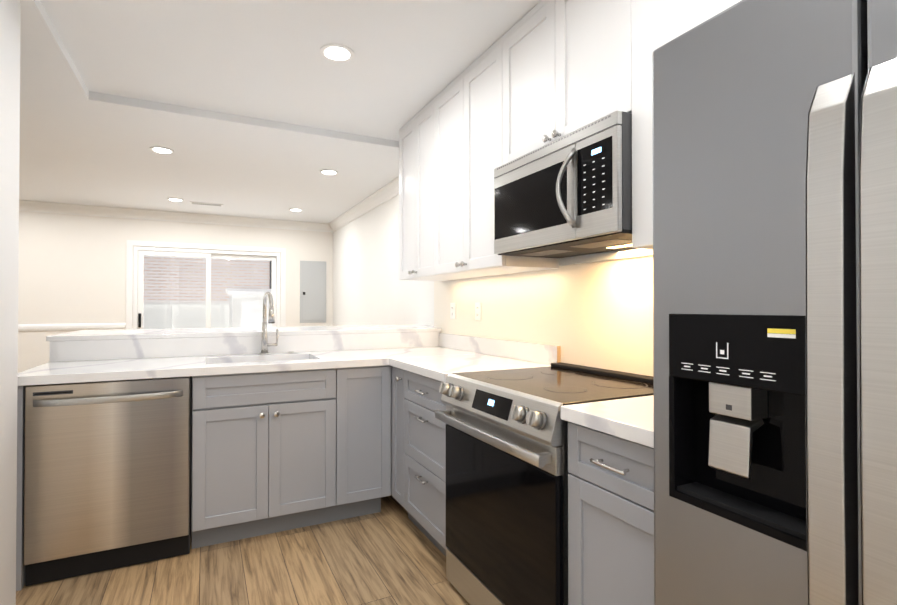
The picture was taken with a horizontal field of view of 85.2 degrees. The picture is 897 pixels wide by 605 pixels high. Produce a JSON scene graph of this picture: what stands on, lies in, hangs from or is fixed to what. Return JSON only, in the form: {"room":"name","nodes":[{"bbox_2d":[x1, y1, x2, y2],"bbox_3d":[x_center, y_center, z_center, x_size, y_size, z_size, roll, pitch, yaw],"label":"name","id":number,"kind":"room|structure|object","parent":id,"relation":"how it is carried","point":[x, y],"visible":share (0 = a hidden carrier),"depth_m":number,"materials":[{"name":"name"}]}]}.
{"room":"kitchen","nodes":[
{"label":"kitchen","id":0,"kind":"room"},
{"bbox_2d":[0,0,20,604],"bbox_3d":[-0.854,-0.014,0.068,0.120,2.449,4.200,0,-1,-27],"label":"wall","id":1,"kind":"structure","parent":0,"point":[10,19],"depth_m":1.88,"materials":[{"name":"paint"}]},
{"bbox_2d":[18,211,332,372],"bbox_3d":[-4.212,-0.107,6.188,5.450,2.750,0.150,0,-1,-27],"label":"wall","id":2,"kind":"structure","parent":0,"point":[71,269],"depth_m":6.03,"materials":[{"name":"beige paint"}]},
{"bbox_2d":[18,323,125,331],"bbox_3d":[-5.338,0.295,5.524,2.825,0.085,0.021,0,-1,-27],"label":"trim","id":3,"kind":"structure","parent":2,"relation":"attached to","point":[69,327],"depth_m":5.90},
{"bbox_2d":[19,200,326,231],"bbox_3d":[-4.154,-1.124,6.092,5.439,0.115,0.089,0,-1,-27],"label":"crown molding","id":4,"kind":"structure","parent":2,"relation":"attached to","point":[28,206],"depth_m":6.32,"materials":[{"name":"white wood"}]},
{"bbox_2d":[126,240,285,328],"bbox_3d":[-3.232,0.243,6.640,1.930,2.060,0.112,0,-1,-27],"label":"window","id":5,"kind":"structure","parent":2,"relation":"in","point":[136,251],"depth_m":6.56,"materials":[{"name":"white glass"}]},
{"bbox_2d":[300,261,325,322],"bbox_3d":[-1.996,-0.157,7.201,0.380,0.910,0.022,0,-1,-27],"label":"electrical panel","id":6,"kind":"object","parent":2,"relation":"attached to","point":[312,291],"visible":1,"depth_m":7.19,"materials":[{"name":"grey metal"}]},
{"bbox_2d":[19,0,398,223],"bbox_3d":[-2.165,-1.345,2.108,5.450,0.250,9.000,0,-1,-27],"label":"ceiling","id":7,"kind":"structure","parent":0,"point":[80,144],"depth_m":3.99,"materials":[{"name":"paint"}]},
{"bbox_2d":[150,146,173,153],"bbox_3d":[-2.259,-1.200,3.849,0.169,0.007,0.169,0,-1,-33],"label":"recessed light","id":8,"kind":"object","parent":7,"relation":"in","point":[163,150],"depth_m":3.84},
{"bbox_2d":[167,198,183,201],"bbox_3d":[-3.145,-1.183,5.619,0.169,0.007,0.169,0,-1,-33],"label":"recessed light","id":9,"kind":"object","parent":7,"relation":"in","point":[171,199],"depth_m":5.59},
{"bbox_2d":[190,201,222,206],"bbox_3d":[-2.899,-1.180,5.854,0.350,0.009,0.120,0,-1,-27],"label":"ceiling vent","id":10,"kind":"object","parent":7,"relation":"in","point":[209,204],"visible":0.98,"depth_m":5.85,"materials":[{"name":"grey metal"}]},
{"bbox_2d":[289,208,302,210],"bbox_3d":[-1.942,-1.177,6.210,0.169,0.007,0.169,0,-1,-33],"label":"recessed light","id":11,"kind":"object","parent":7,"relation":"in","point":[292,209],"depth_m":6.17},
{"bbox_2d":[319,169,337,174],"bbox_3d":[-1.097,-1.194,4.475,0.169,0.007,0.169,0,-1,-33],"label":"recessed light","id":12,"kind":"object","parent":7,"relation":"in","point":[326,171],"depth_m":4.47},
{"bbox_2d":[320,44,353,61],"bbox_3d":[-0.564,-1.263,2.472,0.169,0.007,0.169,0,-1,24],"label":"recessed light","id":13,"kind":"object","parent":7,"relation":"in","point":[337,52],"depth_m":2.46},
{"bbox_2d":[16,495,469,604],"bbox_3d":[-2.223,1.279,2.054,5.720,0.100,9.400,0,-1,-27],"label":"floor","id":14,"kind":"structure","parent":0,"point":[390,553],"depth_m":2.21,"materials":[{"name":"brown wood"}]},
{"bbox_2d":[16,375,207,590],"bbox_3d":[-1.674,0.797,2.517,0.752,0.873,0.642,0,-1,-27],"label":"base cabinet","id":15,"kind":"object","parent":14,"relation":"on","point":[124,462],"depth_m":2.22,"materials":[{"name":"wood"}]},
{"bbox_2d":[24,376,191,585],"bbox_3d":[-1.669,0.797,2.491,0.630,0.873,0.690,0,-1,-27],"label":"dishwasher","id":16,"kind":"object","parent":15,"relation":"in","point":[108,460],"depth_m":2.22,"materials":[{"name":"grey metal"}]},
{"bbox_2d":[18,347,483,386],"bbox_3d":[-0.956,0.342,2.860,2.338,0.040,0.636,0,-1,-27],"label":"countertop","id":17,"kind":"structure","parent":15,"relation":"on","point":[115,370],"depth_m":2.58,"materials":[{"name":"white stone"}]},
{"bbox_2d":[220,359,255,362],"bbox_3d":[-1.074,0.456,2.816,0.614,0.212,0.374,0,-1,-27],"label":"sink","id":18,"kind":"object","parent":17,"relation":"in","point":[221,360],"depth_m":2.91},
{"bbox_2d":[260,291,291,354],"bbox_3d":[-1.045,0.127,3.007,0.205,0.393,0.217,0,-1,-27],"label":"faucet","id":19,"kind":"object","parent":17,"relation":"on","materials":[{"name":"silver metal"}]},
{"bbox_2d":[59,332,439,361],"bbox_3d":[-1.162,0.730,3.413,2.468,1.024,0.500,0,-1,-27],"label":"wall","id":20,"kind":"structure","parent":14,"relation":"on","point":[237,354],"depth_m":3.02,"materials":[{"name":"paint"}]},
{"bbox_2d":[46,324,560,364],"bbox_3d":[-0.918,0.253,2.912,2.483,0.138,2.164,0,-1,-27],"label":"backsplash","id":21,"kind":"structure","parent":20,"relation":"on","point":[80,345],"depth_m":3.02,"materials":[{"name":"stone"}]},
{"bbox_2d":[208,367,351,545],"bbox_3d":[-1.051,0.800,2.832,0.766,0.874,0.634,0,-1,-27],"label":"base cabinet","id":22,"kind":"object","parent":14,"relation":"on","point":[280,442],"depth_m":2.57,"materials":[{"name":"grey wood"}]},
{"bbox_2d":[352,367,391,516],"bbox_3d":[-0.646,0.802,3.035,0.378,0.874,0.634,0,-1,-27],"label":"base cabinet","id":23,"kind":"object","parent":14,"relation":"on","point":[371,386],"depth_m":2.80,"materials":[{"name":"grey wood"}]},
{"bbox_2d":[392,366,395,498],"bbox_3d":[-0.009,0.801,2.886,0.618,0.874,0.194,0,-1,-27],"label":"base cabinet","id":24,"kind":"object","parent":14,"relation":"on","point":[393,368],"depth_m":2.80,"materials":[{"name":"grey wood"}]},
{"bbox_2d":[396,367,446,555],"bbox_3d":[0.147,0.798,2.573,0.618,0.874,0.611,0,-1,-27],"label":"base cabinet","id":25,"kind":"object","parent":14,"relation":"on","point":[420,436],"depth_m":2.46,"materials":[{"name":"grey wood"}]},
{"bbox_2d":[397,359,483,382],"bbox_3d":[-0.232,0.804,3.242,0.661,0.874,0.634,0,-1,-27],"label":"countertop","id":26,"kind":"structure","parent":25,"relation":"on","point":[437,371],"depth_m":2.38,"materials":[{"name":"white stone"}]},
{"bbox_2d":[435,362,653,604],"bbox_3d":[0.415,0.760,1.931,0.704,0.936,0.758,0,-1,-27],"label":"range","id":27,"kind":"object","parent":14,"relation":"on","point":[507,472],"visible":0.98,"depth_m":1.74,"materials":[{"name":"glass"}]},
{"bbox_2d":[568,422,653,604],"bbox_3d":[0.718,0.787,1.431,0.618,0.874,0.381,0,-1,-27],"label":"base cabinet","id":28,"kind":"object","parent":14,"relation":"on","point":[611,502],"depth_m":1.32,"materials":[{"name":"grey wood"}]},
{"bbox_2d":[561,395,653,449],"bbox_3d":[0.707,0.328,1.430,0.640,0.040,0.385,0,-1,-27],"label":"countertop","id":29,"kind":"structure","parent":28,"relation":"on","point":[630,419],"depth_m":1.34,"materials":[{"name":"white stone"}]},
{"bbox_2d":[652,0,896,604],"bbox_3d":[0.952,0.330,0.816,0.755,1.775,0.902,0,-1,-27],"label":"refrigerator","id":30,"kind":"object","parent":14,"relation":"on","point":[774,128],"visible":1,"depth_m":0.85,"materials":[{"name":"metal"}]},
{"bbox_2d":[40,0,540,140],"bbox_3d":[0.069,-1.380,1.110,2.350,0.200,5.215,0,-1,-27],"label":"ceiling","id":31,"kind":"structure","parent":0,"point":[267,60],"depth_m":2.46,"materials":[{"name":"paint"}]},
{"bbox_2d":[333,194,652,375],"bbox_3d":[0.290,-0.134,3.325,0.300,2.750,9.400,0,-1,-27],"label":"wall","id":32,"kind":"structure","parent":0,"point":[599,314],"depth_m":2.81,"materials":[{"name":"beige paint"}]},
{"bbox_2d":[327,176,398,231],"bbox_3d":[-0.910,-1.129,5.591,0.085,0.115,3.660,0,-1,-27],"label":"crown molding","id":33,"kind":"structure","parent":32,"relation":"attached to","point":[387,192],"depth_m":5.64,"materials":[{"name":"white wood"}]},
{"bbox_2d":[450,303,455,318],"bbox_3d":[0.031,0.060,3.496,0.008,0.115,0.072,0,-1,-27],"label":"electrical outlet plate","id":34,"kind":"object","parent":32,"relation":"attached to","point":[452,305],"depth_m":3.49,"materials":[{"name":"white plastic"}]},
{"bbox_2d":[475,302,480,319],"bbox_3d":[0.192,0.057,3.174,0.008,0.115,0.072,0,-1,-27],"label":"electrical outlet plate","id":35,"kind":"object","parent":32,"relation":"attached to","point":[477,310],"depth_m":3.17,"materials":[{"name":"white plastic"}]},
{"bbox_2d":[399,0,740,280],"bbox_3d":[0.554,-0.721,2.048,0.373,1.091,3.469,0,-1,-27],"label":"upper cabinet","id":36,"kind":"object","parent":32,"relation":"attached to","point":[541,73],"visible":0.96,"depth_m":2.21,"materials":[{"name":"white wood"}]},
{"bbox_2d":[494,111,652,265],"bbox_3d":[0.529,-0.404,1.996,0.461,0.434,0.757,0,-1,-27],"label":"over-the-range microwave","id":37,"kind":"object","parent":36,"relation":"attached to","point":[568,196],"visible":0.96,"depth_m":1.82,"materials":[{"name":"grey metal"}]},
{"label":"outside","id":38,"kind":"structure","parent":0,"visible":0},
{"bbox_3d":[-5.455,1.380,10.612,12.000,0.100,8.800,0,-1,-27],"label":"ground","id":39,"kind":"structure","parent":38,"visible":0},
{"bbox_2d":[143,302,228,328],"bbox_3d":[-4.828,0.654,9.367,10.000,1.330,0.160,0,-1,-27],"label":"fence","id":40,"kind":"object","parent":39,"relation":"on","point":[161,310],"depth_m":9.25,"materials":[{"name":"white"}]},
{"bbox_2d":[144,255,269,302],"bbox_3d":[-6.148,-1.666,12.027,12.000,6.020,0.300,0,-1,-27],"label":"brick wall","id":41,"kind":"structure","parent":39,"relation":"on","point":[198,279],"depth_m":11.86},
{"bbox_2d":[226,288,270,327],"bbox_3d":[-3.397,0.524,8.899,1.180,1.580,1.000,0,-1,-27],"label":"shed","id":42,"kind":"object","parent":39,"relation":"on","point":[234,306],"depth_m":8.39,"materials":[{"name":"white"}]},
{"bbox_2d":[269,261,271,288],"bbox_3d":[-4.552,-0.262,12.533,0.090,3.220,0.090,0,-1,-27],"label":"post","id":43,"kind":"object","parent":39,"relation":"on","point":[270,283],"depth_m":12.50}
]}

